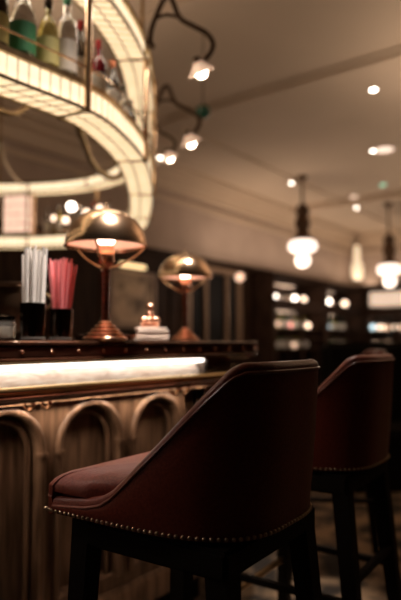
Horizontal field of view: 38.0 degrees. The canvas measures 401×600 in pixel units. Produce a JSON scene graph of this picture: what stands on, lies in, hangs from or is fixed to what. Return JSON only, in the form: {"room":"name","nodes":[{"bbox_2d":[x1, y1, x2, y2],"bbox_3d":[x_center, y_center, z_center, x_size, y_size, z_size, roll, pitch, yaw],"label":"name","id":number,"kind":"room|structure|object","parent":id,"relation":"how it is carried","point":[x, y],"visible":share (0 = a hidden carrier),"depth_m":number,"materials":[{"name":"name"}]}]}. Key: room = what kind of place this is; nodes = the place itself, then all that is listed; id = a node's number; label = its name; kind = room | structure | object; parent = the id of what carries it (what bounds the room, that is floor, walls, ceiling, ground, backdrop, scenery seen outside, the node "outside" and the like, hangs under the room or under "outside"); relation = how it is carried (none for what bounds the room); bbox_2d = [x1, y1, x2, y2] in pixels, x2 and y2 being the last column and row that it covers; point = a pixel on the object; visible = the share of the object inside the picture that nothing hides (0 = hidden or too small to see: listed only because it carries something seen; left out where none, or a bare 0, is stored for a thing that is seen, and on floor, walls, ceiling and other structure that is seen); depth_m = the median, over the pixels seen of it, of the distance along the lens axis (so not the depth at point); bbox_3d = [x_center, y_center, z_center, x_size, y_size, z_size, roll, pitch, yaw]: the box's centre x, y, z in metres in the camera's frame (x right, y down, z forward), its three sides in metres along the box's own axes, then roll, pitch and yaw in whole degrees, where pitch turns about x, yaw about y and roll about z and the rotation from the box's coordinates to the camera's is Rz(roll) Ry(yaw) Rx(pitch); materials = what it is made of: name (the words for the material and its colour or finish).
{"room":"bar","nodes":[
{"label":"bar","id":0,"kind":"room"},
{"bbox_2d":[0,138,350,285],"bbox_3d":[-1.156,-0.165,7.837,0.150,3.645,16.100,-3,-5,37],"label":"wall","id":1,"kind":"structure","parent":0,"point":[173,227],"depth_m":9.17,"materials":[{"name":"beige paint"}]},
{"bbox_2d":[109,262,155,327],"bbox_3d":[-0.876,-0.046,7.855,0.135,0.850,0.880,-3,-5,37],"label":"framed picture","id":2,"kind":"object","parent":1,"relation":"attached to","point":[131,292],"visible":0.74,"depth_m":7.82,"materials":[{"name":"paper"}]},
{"bbox_2d":[120,262,145,269],"bbox_3d":[-0.898,-0.453,7.776,0.040,0.050,0.480,-3,-5,37],"label":"picture light","id":3,"kind":"object","parent":2,"relation":"attached to","point":[126,264],"depth_m":7.75,"materials":[{"name":"yellow glass"}]},
{"bbox_2d":[0,219,269,389],"bbox_3d":[-1.056,0.441,7.718,0.100,2.420,15.700,-3,-5,37],"label":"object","id":4,"kind":"structure","parent":1,"relation":"attached to","point":[86,304],"depth_m":7.72,"materials":[{"name":"black wood"}]},
{"bbox_2d":[92,0,219,54],"bbox_3d":[1.236,-2.290,3.358,9.130,0.050,0.240,-3,-5,37],"label":"trim","id":5,"kind":"structure","parent":1,"relation":"attached to","point":[185,7],"depth_m":4.46,"materials":[{"name":"paint"}]},
{"bbox_2d":[1,98,357,254],"bbox_3d":[-0.960,-1.764,7.804,0.340,0.460,15.700,-3,-5,37],"label":"trim","id":6,"kind":"structure","parent":1,"relation":"attached to","point":[36,129],"depth_m":8.63,"materials":[{"name":"paint"}]},
{"bbox_2d":[188,266,247,357],"bbox_3d":[0.275,0.207,9.347,0.150,1.440,1.570,-3,-5,37],"label":"wall mirror","id":7,"kind":"object","parent":1,"relation":"attached to","point":[215,306],"visible":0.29,"depth_m":9.43,"materials":[{"name":"black mirror"}]},
{"bbox_2d":[192,274,235,340],"bbox_3d":[0.202,0.203,9.358,0.020,1.230,1.300,-3,-5,37],"label":"mirror glass","id":8,"kind":"object","parent":7,"relation":"on","point":[214,301],"depth_m":9.40,"materials":[{"name":"black mirror"}]},
{"bbox_2d":[235,273,243,280],"bbox_3d":[0.652,-0.385,9.786,0.146,0.140,0.140,0,-4,0],"label":"wall light","id":9,"kind":"object","parent":7,"relation":"attached to","point":[239,277],"visible":1,"depth_m":9.74,"materials":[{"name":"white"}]},
{"bbox_2d":[157,46,400,134],"bbox_3d":[2.319,-2.186,4.792,9.130,0.050,0.340,-3,-5,37],"label":"ceiling beam","id":10,"kind":"structure","parent":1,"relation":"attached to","point":[388,59],"depth_m":5.76,"materials":[{"name":"paint"}]},
{"bbox_2d":[285,190,400,215],"bbox_3d":[5.208,-1.886,8.614,9.130,0.100,0.340,-3,-5,37],"label":"trim","id":11,"kind":"structure","parent":1,"relation":"attached to","point":[392,195],"depth_m":10.37,"materials":[{"name":"paint"}]},
{"bbox_2d":[8,0,400,232],"bbox_3d":[2.590,-2.235,5.156,9.630,0.100,16.100,-3,-5,37],"label":"ceiling","id":12,"kind":"structure","parent":0,"point":[325,135],"depth_m":6.07,"materials":[{"name":"paint"}]},
{"bbox_2d":[0,0,156,249],"bbox_3d":[-1.690,-1.469,3.439,2.883,1.675,4.292,0,-4,0],"label":"gantry","id":13,"kind":"object","parent":12,"relation":"hanging from","point":[26,80],"visible":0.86,"depth_m":2.65,"materials":[{"name":"beige"}]},
{"bbox_2d":[0,0,8,45],"bbox_3d":[-0.699,-1.000,2.014,0.074,0.314,0.074,-2,-5,28],"label":"bottle","id":14,"kind":"object","parent":13,"relation":"on","point":[4,4],"visible":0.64,"depth_m":1.99,"materials":[{"name":"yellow glass"}]},
{"bbox_2d":[2,193,32,234],"bbox_3d":[-1.705,-0.792,5.440,0.252,0.386,0.102,-1,-4,12],"label":"lantern","id":15,"kind":"object","parent":13,"relation":"on","point":[17,218],"visible":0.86,"depth_m":5.40,"materials":[{"name":"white glass"}]},
{"bbox_2d":[9,0,35,57],"bbox_3d":[-0.636,-1.001,2.090,0.094,0.326,0.094,3,-5,-37],"label":"bottle","id":16,"kind":"object","parent":13,"relation":"on","point":[22,22],"visible":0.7,"depth_m":2.05,"materials":[{"name":"green glass"}]},
{"bbox_2d":[43,207,49,233],"bbox_3d":[-1.420,-0.731,5.391,0.061,0.262,0.061,0,-4,-1],"label":"bottle","id":17,"kind":"object","parent":13,"relation":"on","point":[46,225],"visible":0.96,"depth_m":5.37,"materials":[{"name":"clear glass"}]},
{"bbox_2d":[36,0,59,67],"bbox_3d":[-0.568,-0.983,2.170,0.084,0.302,0.084,1,-4,-13],"label":"bottle","id":18,"kind":"object","parent":13,"relation":"on","point":[47,31],"visible":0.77,"depth_m":2.14,"materials":[{"name":"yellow glass"}]},
{"bbox_2d":[52,215,54,233],"bbox_3d":[-1.357,-0.692,5.405,0.052,0.187,0.052,0,-4,0],"label":"globe light","id":19,"kind":"object","parent":13,"relation":"on","point":[53,216],"visible":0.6,"depth_m":5.40,"materials":[{"name":"beige glass"}]},
{"bbox_2d":[55,205,61,233],"bbox_3d":[-1.307,-0.738,5.364,0.061,0.272,0.061,-3,-5,37],"label":"bottle","id":20,"kind":"object","parent":13,"relation":"on","point":[58,218],"visible":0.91,"depth_m":5.34,"materials":[{"name":"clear glass"}]},
{"bbox_2d":[62,217,68,232],"bbox_3d":[-1.243,-0.684,5.372,0.060,0.165,0.060,0,-4,0],"label":"globe light","id":21,"kind":"object","parent":13,"relation":"on","point":[65,219],"visible":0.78,"depth_m":5.36,"materials":[{"name":"beige glass"}]},
{"bbox_2d":[56,0,77,75],"bbox_3d":[-0.514,-1.008,2.239,0.084,0.362,0.084,3,-5,-34],"label":"bottle","id":22,"kind":"object","parent":13,"relation":"on","point":[67,27],"visible":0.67,"depth_m":2.20,"materials":[{"name":"clear glass"}]},
{"bbox_2d":[67,202,75,223],"bbox_3d":[-1.188,-0.750,5.358,0.080,0.296,0.080,0,-4,0],"label":"globe light","id":23,"kind":"object","parent":13,"relation":"on","point":[71,206],"visible":0.68,"depth_m":5.34,"materials":[{"name":"beige glass"}]},
{"bbox_2d":[76,203,82,217],"bbox_3d":[-1.095,-0.743,5.287,0.061,0.272,0.061,2,-5,-26],"label":"bottle","id":24,"kind":"object","parent":13,"relation":"on","point":[79,213],"visible":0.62,"depth_m":5.27,"materials":[{"name":"clear glass"}]},
{"bbox_2d":[77,19,83,78],"bbox_3d":[-0.474,-0.965,2.299,0.062,0.284,0.062,-3,-5,33],"label":"bottle","id":25,"kind":"object","parent":13,"relation":"on","point":[80,55],"visible":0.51,"depth_m":2.27,"materials":[{"name":"clear glass"}]},
{"bbox_2d":[92,39,106,92],"bbox_3d":[-0.423,-0.947,2.417,0.069,0.266,0.069,-3,-5,40],"label":"bottle","id":26,"kind":"object","parent":13,"relation":"on","point":[99,65],"visible":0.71,"depth_m":2.39,"materials":[{"name":"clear glass"}]},
{"bbox_2d":[107,59,119,103],"bbox_3d":[-0.388,-0.930,2.563,0.069,0.254,0.069,2,-4,-22],"label":"bottle","id":27,"kind":"object","parent":13,"relation":"on","point":[111,90],"visible":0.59,"depth_m":2.54,"materials":[{"name":"clear glass"}]},
{"bbox_2d":[120,84,128,113],"bbox_3d":[-0.362,-0.897,2.695,0.067,0.205,0.067,1,-4,-14],"label":"bottle","id":28,"kind":"object","parent":13,"relation":"on","point":[123,102],"visible":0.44,"depth_m":2.67,"materials":[{"name":"clear glass"}]},
{"bbox_2d":[129,100,136,122],"bbox_3d":[-0.343,-0.880,2.844,0.064,0.193,0.064,2,-5,-27],"label":"bottle","id":29,"kind":"object","parent":13,"relation":"on","point":[131,112],"visible":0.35,"depth_m":2.83,"materials":[{"name":"clear glass"}]},
{"bbox_2d":[157,123,177,161],"bbox_3d":[-0.317,-1.232,4.508,0.290,0.354,0.126,0,-4,0],"label":"lamp","id":30,"kind":"object","parent":13,"relation":"attached to","point":[169,155],"visible":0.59,"depth_m":4.48,"materials":[{"name":"white glass"}]},
{"bbox_2d":[157,84,201,147],"bbox_3d":[-0.171,-1.254,3.989,0.359,0.453,0.143,0,-4,0],"label":"lamp","id":31,"kind":"object","parent":13,"relation":"attached to","point":[190,140],"visible":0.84,"depth_m":3.97,"materials":[{"name":"brown metal"}]},
{"bbox_2d":[145,0,215,78],"bbox_3d":[-0.100,-1.302,2.889,0.350,0.441,0.128,0,-4,0],"label":"lamp","id":32,"kind":"object","parent":13,"relation":"attached to","point":[199,69],"visible":1,"depth_m":2.87,"materials":[{"name":"brown metal"}]},
{"bbox_2d":[195,105,210,118],"bbox_3d":[0.020,-1.840,4.745,0.132,0.748,0.132,0,-4,0],"label":"glass globe","id":33,"kind":"object","parent":12,"relation":"hanging from","point":[203,111],"visible":0.77,"depth_m":4.67,"materials":[{"name":"teal glass"}]},
{"bbox_2d":[289,175,316,266],"bbox_3d":[1.566,-1.204,8.960,0.429,1.410,0.429,1,-4,-13],"label":"pendant lamp","id":34,"kind":"object","parent":12,"relation":"hanging from","point":[302,244],"visible":1,"depth_m":8.86,"materials":[{"name":"beige glass"}]},
{"bbox_2d":[368,87,378,91],"bbox_3d":[1.748,-2.125,5.892,0.105,0.012,0.105,0,-4,0],"label":"recessed light","id":35,"kind":"object","parent":12,"relation":"in","point":[372,89],"visible":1,"depth_m":5.88,"materials":[{"name":"paint"}]},
{"bbox_2d":[369,144,399,154],"bbox_3d":[2.434,-1.992,7.733,0.403,0.012,0.403,0,-4,0],"label":"recessed light","id":36,"kind":"object","parent":12,"relation":"in","point":[388,148],"visible":1,"depth_m":7.71,"materials":[{"name":"paint"}]},
{"bbox_2d":[375,147,393,152],"bbox_3d":[2.434,-1.990,7.733,0.260,0.006,0.260,0,-4,0],"label":"diffuser","id":37,"kind":"object","parent":36,"relation":"attached to","point":[379,149],"depth_m":7.72,"materials":[{"name":"beige"}]},
{"bbox_2d":[377,202,400,286],"bbox_3d":[3.460,-1.010,10.700,0.430,1.546,0.430,0,-4,0],"label":"pendant lamp","id":38,"kind":"object","parent":12,"relation":"hanging from","point":[389,268],"visible":1,"depth_m":10.59,"materials":[{"name":"beige glass"}]},
{"bbox_2d":[193,491,400,599],"bbox_3d":[2.590,1.500,4.887,9.630,0.100,16.100,-3,-5,37],"label":"floor","id":39,"kind":"structure","parent":0,"point":[373,587],"depth_m":2.92,"materials":[{"name":"wood"}]},
{"bbox_2d":[0,341,257,599],"bbox_3d":[-0.568,0.734,2.595,1.654,1.098,4.765,-1,-4,13],"label":"bar counter","id":40,"kind":"object","parent":39,"relation":"on","point":[65,406],"depth_m":1.87,"materials":[{"name":"brown wood"}]},
{"bbox_2d":[0,313,15,340],"bbox_3d":[-0.558,0.077,1.659,0.062,0.077,0.062,0,-4,0],"label":"glass jar","id":41,"kind":"object","parent":40,"relation":"on","point":[7,321],"visible":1,"depth_m":1.64,"materials":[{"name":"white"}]},
{"bbox_2d":[0,281,50,340],"bbox_3d":[-0.584,0.039,1.862,0.187,0.181,0.187,-4,-6,45],"label":"ice bucket","id":42,"kind":"object","parent":40,"relation":"on","point":[10,291],"visible":0.38,"depth_m":1.78,"materials":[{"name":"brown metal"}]},
{"bbox_2d":[19,302,46,340],"bbox_3d":[-0.477,0.062,1.660,0.075,0.106,0.075,0,-4,0],"label":"holder","id":43,"kind":"object","parent":40,"relation":"on","point":[32,314],"visible":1,"depth_m":1.63,"materials":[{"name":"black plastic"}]},
{"bbox_2d":[22,254,23,302],"bbox_3d":[-0.504,-0.014,1.657,0.013,0.233,0.006,1,-4,-18],"label":"straw","id":44,"kind":"object","parent":43,"relation":"in","point":[22,254],"visible":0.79,"depth_m":1.66,"materials":[{"name":"white paper"}]},
{"bbox_2d":[24,249,24,301],"bbox_3d":[-0.501,-0.024,1.667,0.013,0.254,0.007,0,-4,0],"label":"straw","id":45,"kind":"object","parent":43,"relation":"in","point":[24,249],"visible":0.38,"depth_m":1.67,"materials":[{"name":"white paper"}]},
{"bbox_2d":[24,248,25,301],"bbox_3d":[-0.493,-0.023,1.646,0.007,0.249,0.013,-3,-5,40],"label":"straw","id":46,"kind":"object","parent":43,"relation":"in","point":[24,248],"visible":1,"depth_m":1.65,"materials":[{"name":"white paper"}]},
{"bbox_2d":[26,247,27,301],"bbox_3d":[-0.487,-0.024,1.638,0.006,0.251,0.014,-1,-4,20],"label":"straw","id":47,"kind":"object","parent":43,"relation":"in","point":[26,247],"visible":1,"depth_m":1.64,"materials":[{"name":"white paper"}]},
{"bbox_2d":[28,249,28,285],"bbox_3d":[-0.489,-0.021,1.664,0.009,0.248,0.007,2,-4,-22],"label":"straw","id":48,"kind":"object","parent":43,"relation":"in","point":[28,249],"visible":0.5,"depth_m":1.67,"materials":[{"name":"white paper"}]},
{"bbox_2d":[29,252,31,301],"bbox_3d":[-0.480,-0.016,1.644,0.006,0.236,0.012,-1,-4,7],"label":"straw","id":49,"kind":"object","parent":43,"relation":"in","point":[30,256],"visible":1,"depth_m":1.64,"materials":[{"name":"white paper"}]},
{"bbox_2d":[32,248,34,301],"bbox_3d":[-0.471,-0.022,1.639,0.006,0.247,0.013,1,-4,-13],"label":"straw","id":50,"kind":"object","parent":43,"relation":"in","point":[33,252],"visible":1,"depth_m":1.64,"materials":[{"name":"white paper"}]},
{"bbox_2d":[34,245,36,301],"bbox_3d":[-0.469,-0.026,1.650,0.006,0.258,0.011,2,-5,-25],"label":"straw","id":51,"kind":"object","parent":43,"relation":"in","point":[35,246],"visible":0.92,"depth_m":1.65,"materials":[{"name":"white paper"}]},
{"bbox_2d":[35,254,37,301],"bbox_3d":[-0.466,-0.014,1.658,0.009,0.234,0.007,-2,-4,22],"label":"straw","id":52,"kind":"object","parent":43,"relation":"in","point":[37,254],"visible":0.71,"depth_m":1.66,"materials":[{"name":"white paper"}]},
{"bbox_2d":[36,249,39,302],"bbox_3d":[-0.460,-0.021,1.649,0.013,0.246,0.007,-4,-6,45],"label":"straw","id":53,"kind":"object","parent":43,"relation":"in","point":[38,267],"visible":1,"depth_m":1.65,"materials":[{"name":"white paper"}]},
{"bbox_2d":[39,251,41,302],"bbox_3d":[-0.457,-0.019,1.661,0.012,0.244,0.006,-1,-4,12],"label":"straw","id":54,"kind":"object","parent":43,"relation":"in","point":[41,251],"visible":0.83,"depth_m":1.66,"materials":[{"name":"white paper"}]},
{"bbox_2d":[40,247,44,302],"bbox_3d":[-0.451,-0.024,1.654,0.014,0.254,0.006,-2,-5,25],"label":"straw","id":55,"kind":"object","parent":43,"relation":"in","point":[43,248],"visible":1,"depth_m":1.65,"materials":[{"name":"white paper"}]},
{"bbox_2d":[42,255,45,302],"bbox_3d":[-0.452,-0.013,1.669,0.013,0.234,0.006,1,-4,-8],"label":"straw","id":56,"kind":"object","parent":43,"relation":"in","point":[44,255],"visible":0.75,"depth_m":1.67,"materials":[{"name":"white paper"}]},
{"bbox_2d":[44,248,47,302],"bbox_3d":[-0.450,-0.023,1.680,0.014,0.254,0.006,2,-5,-28],"label":"straw","id":57,"kind":"object","parent":43,"relation":"in","point":[46,249],"visible":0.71,"depth_m":1.68,"materials":[{"name":"white paper"}]},
{"bbox_2d":[48,308,72,340],"bbox_3d":[-0.426,0.076,1.779,0.075,0.096,0.075,0,-4,0],"label":"holder","id":58,"kind":"object","parent":40,"relation":"on","point":[60,320],"visible":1,"depth_m":1.75,"materials":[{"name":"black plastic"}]},
{"bbox_2d":[48,264,51,306],"bbox_3d":[-0.455,0.001,1.786,0.030,0.223,0.007,0,-4,2],"label":"straw","id":59,"kind":"object","parent":58,"relation":"in","point":[48,264],"visible":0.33,"depth_m":1.79,"materials":[{"name":"pink"}]},
{"bbox_2d":[49,258,54,308],"bbox_3d":[-0.447,-0.007,1.761,0.007,0.236,0.033,-3,-5,40],"label":"straw","id":60,"kind":"object","parent":58,"relation":"in","point":[50,267],"visible":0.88,"depth_m":1.76,"materials":[{"name":"pink"}]},
{"bbox_2d":[53,261,55,307],"bbox_3d":[-0.446,-0.004,1.793,0.024,0.234,0.006,-2,-4,22],"label":"straw","id":61,"kind":"object","parent":58,"relation":"in","point":[53,261],"visible":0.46,"depth_m":1.80,"materials":[{"name":"pink"}]},
{"bbox_2d":[54,260,55,305],"bbox_3d":[-0.441,-0.006,1.782,0.019,0.236,0.006,1,-4,-10],"label":"straw","id":62,"kind":"object","parent":58,"relation":"in","point":[54,260],"visible":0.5,"depth_m":1.78,"materials":[{"name":"pink"}]},
{"bbox_2d":[55,261,56,307],"bbox_3d":[-0.435,-0.004,1.768,0.006,0.229,0.022,-2,-5,27],"label":"straw","id":63,"kind":"object","parent":58,"relation":"in","point":[55,261],"visible":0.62,"depth_m":1.77,"materials":[{"name":"pink"}]},
{"bbox_2d":[56,260,58,307],"bbox_3d":[-0.430,-0.005,1.758,0.006,0.232,0.029,-1,-4,7],"label":"straw","id":64,"kind":"object","parent":58,"relation":"in","point":[57,269],"visible":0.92,"depth_m":1.75,"materials":[{"name":"pink"}]},
{"bbox_2d":[59,260,59,306],"bbox_3d":[-0.433,-0.005,1.791,0.014,0.236,0.007,-4,-6,42],"label":"straw","id":65,"kind":"object","parent":58,"relation":"in","point":[59,260],"visible":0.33,"depth_m":1.79,"materials":[{"name":"pink"}]},
{"bbox_2d":[60,263,62,307],"bbox_3d":[-0.419,0.000,1.753,0.006,0.221,0.033,1,-4,-13],"label":"straw","id":66,"kind":"object","parent":58,"relation":"in","point":[61,264],"visible":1,"depth_m":1.75,"materials":[{"name":"pink"}]},
{"bbox_2d":[62,257,64,308],"bbox_3d":[-0.417,-0.009,1.765,0.006,0.240,0.025,2,-5,-25],"label":"straw","id":67,"kind":"object","parent":58,"relation":"in","point":[63,277],"visible":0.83,"depth_m":1.76,"materials":[{"name":"pink"}]},
{"bbox_2d":[63,258,67,308],"bbox_3d":[-0.413,-0.009,1.776,0.020,0.240,0.006,-3,-5,32],"label":"straw","id":68,"kind":"object","parent":58,"relation":"in","point":[66,258],"visible":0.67,"depth_m":1.78,"materials":[{"name":"pink"}]},
{"bbox_2d":[65,262,69,308],"bbox_3d":[-0.406,-0.001,1.764,0.030,0.225,0.007,-4,-6,45],"label":"straw","id":69,"kind":"object","parent":58,"relation":"in","point":[68,270],"visible":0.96,"depth_m":1.76,"materials":[{"name":"pink"}]},
{"bbox_2d":[67,263,72,308],"bbox_3d":[-0.402,0.000,1.779,0.027,0.224,0.006,-1,-4,12],"label":"straw","id":70,"kind":"object","parent":58,"relation":"in","point":[71,272],"visible":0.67,"depth_m":1.78,"materials":[{"name":"pink"}]},
{"bbox_2d":[69,265,76,308],"bbox_3d":[-0.395,0.002,1.789,0.032,0.222,0.006,1,-4,-8],"label":"straw","id":71,"kind":"object","parent":58,"relation":"in","point":[75,271],"visible":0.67,"depth_m":1.79,"materials":[{"name":"pink"}]},
{"bbox_2d":[63,203,147,340],"bbox_3d":[-0.302,-0.092,1.861,0.268,0.443,0.268,0,-4,0],"label":"table lamp","id":72,"kind":"object","parent":40,"relation":"on","point":[105,231],"visible":1,"depth_m":1.81,"materials":[{"name":"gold metal"}]},
{"bbox_2d":[98,244,113,267],"bbox_3d":[-0.302,-0.139,1.865,0.053,0.072,0.053,0,-4,0],"label":"socket","id":73,"kind":"object","parent":72,"relation":"attached to","point":[106,251],"depth_m":1.84,"materials":[{"name":"orange metal"}]},
{"bbox_2d":[0,341,257,364],"bbox_3d":[-0.574,0.218,2.634,1.641,0.062,4.754,-1,-4,13],"label":"countertop","id":74,"kind":"structure","parent":40,"relation":"on","point":[88,358],"depth_m":1.82,"materials":[{"name":"brown wood"}]},
{"bbox_2d":[134,327,168,340],"bbox_3d":[-0.181,0.126,2.146,0.131,0.048,0.130,1,-4,-10],"label":"napkin stack","id":75,"kind":"object","parent":40,"relation":"on","point":[142,333],"visible":0.98,"depth_m":2.09,"materials":[{"name":"white fabric"}]},
{"bbox_2d":[140,303,159,326],"bbox_3d":[-0.185,0.055,2.151,0.074,0.088,0.072,-3,-5,36],"label":"ornament","id":76,"kind":"object","parent":75,"relation":"on","point":[150,319],"visible":1,"depth_m":2.13,"materials":[{"name":"brown metal"}]},
{"bbox_2d":[157,250,212,340],"bbox_3d":[-0.074,-0.024,2.809,0.268,0.443,0.268,-2,-5,30],"label":"table lamp","id":77,"kind":"object","parent":40,"relation":"on","point":[185,268],"visible":0.98,"depth_m":2.75,"materials":[{"name":"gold metal"}]},
{"bbox_2d":[180,277,190,292],"bbox_3d":[-0.074,-0.070,2.812,0.053,0.072,0.053,-2,-5,30],"label":"socket","id":78,"kind":"object","parent":77,"relation":"attached to","point":[185,282],"depth_m":2.79,"materials":[{"name":"orange metal"}]},
{"bbox_2d":[43,359,321,599],"bbox_3d":[-0.006,0.661,1.309,0.524,1.054,0.457,-3,-5,34],"label":"bar stool","id":79,"kind":"object","parent":39,"relation":"on","point":[228,486],"visible":1,"depth_m":1.12,"materials":[{"name":"red leather"}]},
{"bbox_2d":[253,271,327,386],"bbox_3d":[1.734,0.724,10.959,0.420,2.320,2.135,-3,-5,37],"label":"display cabinet","id":80,"kind":"object","parent":39,"relation":"on","point":[266,307],"visible":0.59,"depth_m":10.84,"materials":[{"name":"brown wood"}]},
{"bbox_2d":[278,333,282,347],"bbox_3d":[1.477,0.755,10.798,0.091,0.282,0.091,0,-4,0],"label":"bottle","id":81,"kind":"object","parent":80,"relation":"in","point":[280,340],"visible":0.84,"depth_m":10.76,"materials":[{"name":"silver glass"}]},
{"bbox_2d":[278,313,282,326],"bbox_3d":[1.490,0.377,10.843,0.091,0.282,0.091,0,-4,0],"label":"bottle","id":82,"kind":"object","parent":80,"relation":"on","point":[280,319],"visible":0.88,"depth_m":10.80,"materials":[{"name":"beige glass"}]},
{"bbox_2d":[282,333,285,347],"bbox_3d":[1.556,0.763,10.903,0.091,0.282,0.091,0,-4,0],"label":"bottle","id":83,"kind":"object","parent":80,"relation":"in","point":[284,339],"visible":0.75,"depth_m":10.86,"materials":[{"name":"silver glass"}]},
{"bbox_2d":[283,313,287,327],"bbox_3d":[1.592,0.387,10.978,0.091,0.282,0.091,3,-5,-36],"label":"bottle","id":84,"kind":"object","parent":80,"relation":"on","point":[285,323],"visible":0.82,"depth_m":10.94,"materials":[{"name":"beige glass"}]},
{"bbox_2d":[275,283,308,360],"bbox_3d":[1.585,0.717,11.072,0.005,2.050,2.035,-3,-5,37],"label":"mirror","id":85,"kind":"object","parent":80,"relation":"attached to","point":[285,291],"depth_m":11.05,"materials":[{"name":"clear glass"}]},
{"bbox_2d":[293,314,297,327],"bbox_3d":[1.849,0.411,11.318,0.091,0.282,0.091,0,-4,0],"label":"bottle","id":86,"kind":"object","parent":80,"relation":"on","point":[295,321],"visible":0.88,"depth_m":11.28,"materials":[{"name":"beige glass"}]},
{"bbox_2d":[277,348,319,349],"bbox_3d":[1.722,0.922,10.954,0.350,0.025,2.035,-3,-5,37],"label":"shelf","id":87,"kind":"object","parent":80,"relation":"attached to","point":[277,348],"depth_m":10.79,"materials":[{"name":"brown wood"}]},
{"bbox_2d":[277,327,323,329],"bbox_3d":[1.722,0.543,10.981,0.350,0.025,2.035,-3,-5,37],"label":"shelf","id":88,"kind":"object","parent":80,"relation":"attached to","point":[278,328],"depth_m":10.99,"materials":[{"name":"brown wood"}]},
{"bbox_2d":[305,334,308,347],"bbox_3d":[2.111,0.816,11.638,0.091,0.282,0.091,0,-4,0],"label":"bottle","id":89,"kind":"object","parent":80,"relation":"on","point":[306,340],"visible":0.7,"depth_m":11.60,"materials":[{"name":"brown glass"}]},
{"bbox_2d":[240,354,400,599],"bbox_3d":[0.360,0.704,1.905,0.524,1.054,0.456,-3,-5,34],"label":"bar stool","id":90,"kind":"object","parent":39,"relation":"on","point":[354,403],"visible":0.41,"depth_m":1.69,"materials":[{"name":"red leather"}]},
{"bbox_2d":[292,349,387,580],"bbox_3d":[0.659,0.776,2.902,0.524,1.054,0.457,0,-4,6],"label":"bar stool","id":91,"kind":"object","parent":39,"relation":"on","point":[369,500],"visible":0.03,"depth_m":3.02,"materials":[{"name":"red leather"}]},
{"bbox_2d":[327,281,363,342],"bbox_3d":[2.951,0.840,12.570,0.420,2.320,1.900,-3,-5,37],"label":"display cabinet","id":92,"kind":"object","parent":39,"relation":"on","point":[352,314],"visible":0.43,"depth_m":12.99,"materials":[{"name":"brown wood"}]},
{"bbox_2d":[329,317,332,328],"bbox_3d":[2.817,0.504,12.600,0.091,0.282,0.091,0,-4,0],"label":"bottle","id":93,"kind":"object","parent":92,"relation":"on","point":[330,321],"visible":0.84,"depth_m":12.56,"materials":[{"name":"grey glass"}]},
{"bbox_2d":[328,291,344,337],"bbox_3d":[2.802,0.834,12.683,0.005,2.050,1.800,-3,-5,37],"label":"mirror","id":94,"kind":"object","parent":92,"relation":"attached to","point":[336,297],"depth_m":12.86,"materials":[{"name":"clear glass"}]},
{"bbox_2d":[339,318,342,329],"bbox_3d":[3.145,0.535,13.034,0.091,0.282,0.091,0,-4,0],"label":"bottle","id":95,"kind":"object","parent":92,"relation":"in","point":[340,322],"visible":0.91,"depth_m":12.99,"materials":[{"name":"grey glass"}]},
{"bbox_2d":[329,329,359,331],"bbox_3d":[2.939,0.659,12.592,0.350,0.025,1.800,-3,-5,37],"label":"shelf","id":96,"kind":"object","parent":92,"relation":"attached to","point":[330,330],"depth_m":12.81,"materials":[{"name":"brown wood"}]},
{"bbox_2d":[320,343,400,492],"bbox_3d":[1.793,0.889,4.688,1.500,1.090,0.680,1,-4,-8],"label":"booth seat","id":97,"kind":"object","parent":39,"relation":"on","point":[332,355],"visible":0.27,"depth_m":4.83,"materials":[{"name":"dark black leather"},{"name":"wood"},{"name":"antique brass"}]},
{"bbox_2d":[363,286,400,342],"bbox_3d":[4.448,0.870,12.981,1.515,2.320,0.420,-3,-5,37],"label":"display cabinet","id":98,"kind":"object","parent":39,"relation":"on","point":[381,305],"visible":0.56,"depth_m":13.21,"materials":[{"name":"brown wood"}]},
{"bbox_2d":[368,330,400,331],"bbox_3d":[4.457,0.689,13.006,1.415,0.025,0.350,-3,-5,37],"label":"shelf","id":99,"kind":"object","parent":98,"relation":"attached to","point":[368,330],"depth_m":13.08,"materials":[{"name":"brown wood"}]},
{"bbox_2d":[372,305,400,342],"bbox_3d":[4.560,0.866,13.131,1.415,2.050,0.005,-3,-5,37],"label":"mirror","id":100,"kind":"object","parent":98,"relation":"attached to","point":[388,316],"depth_m":13.25,"materials":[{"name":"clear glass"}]},
{"bbox_2d":[350,244,400,285],"bbox_3d":[7.439,0.083,11.274,9.430,3.645,0.150,-3,-5,37],"label":"wall","id":101,"kind":"structure","parent":0,"point":[370,262],"depth_m":13.80,"materials":[{"name":"beige paint"}]},
{"bbox_2d":[157,114,399,229],"bbox_3d":[-0.073,-2.026,7.153,0.100,0.030,15.700,-3,-5,37],"label":"trim","id":102,"kind":"structure","parent":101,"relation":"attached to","point":[161,119],"depth_m":8.49,"materials":[{"name":"paint"}]},
{"bbox_2d":[351,242,362,278],"bbox_3d":[3.651,-0.898,13.489,0.258,0.889,0.668,-2,-4,22],"label":"wall sconce","id":103,"kind":"object","parent":101,"relation":"attached to","point":[357,267],"visible":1,"depth_m":13.22,"materials":[{"name":"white glass"}]},
{"bbox_2d":[350,228,400,255],"bbox_3d":[7.212,-1.515,11.254,9.230,0.460,0.340,-3,-5,37],"label":"trim","id":104,"kind":"structure","parent":101,"relation":"attached to","point":[374,238],"depth_m":13.63,"materials":[{"name":"paint"}]},
{"bbox_2d":[354,284,400,339],"bbox_3d":[7.284,0.691,11.191,9.230,2.420,0.100,-3,-5,37],"label":"trim","id":105,"kind":"structure","parent":101,"relation":"attached to","point":[395,285],"depth_m":13.67,"materials":[{"name":"black wood"}]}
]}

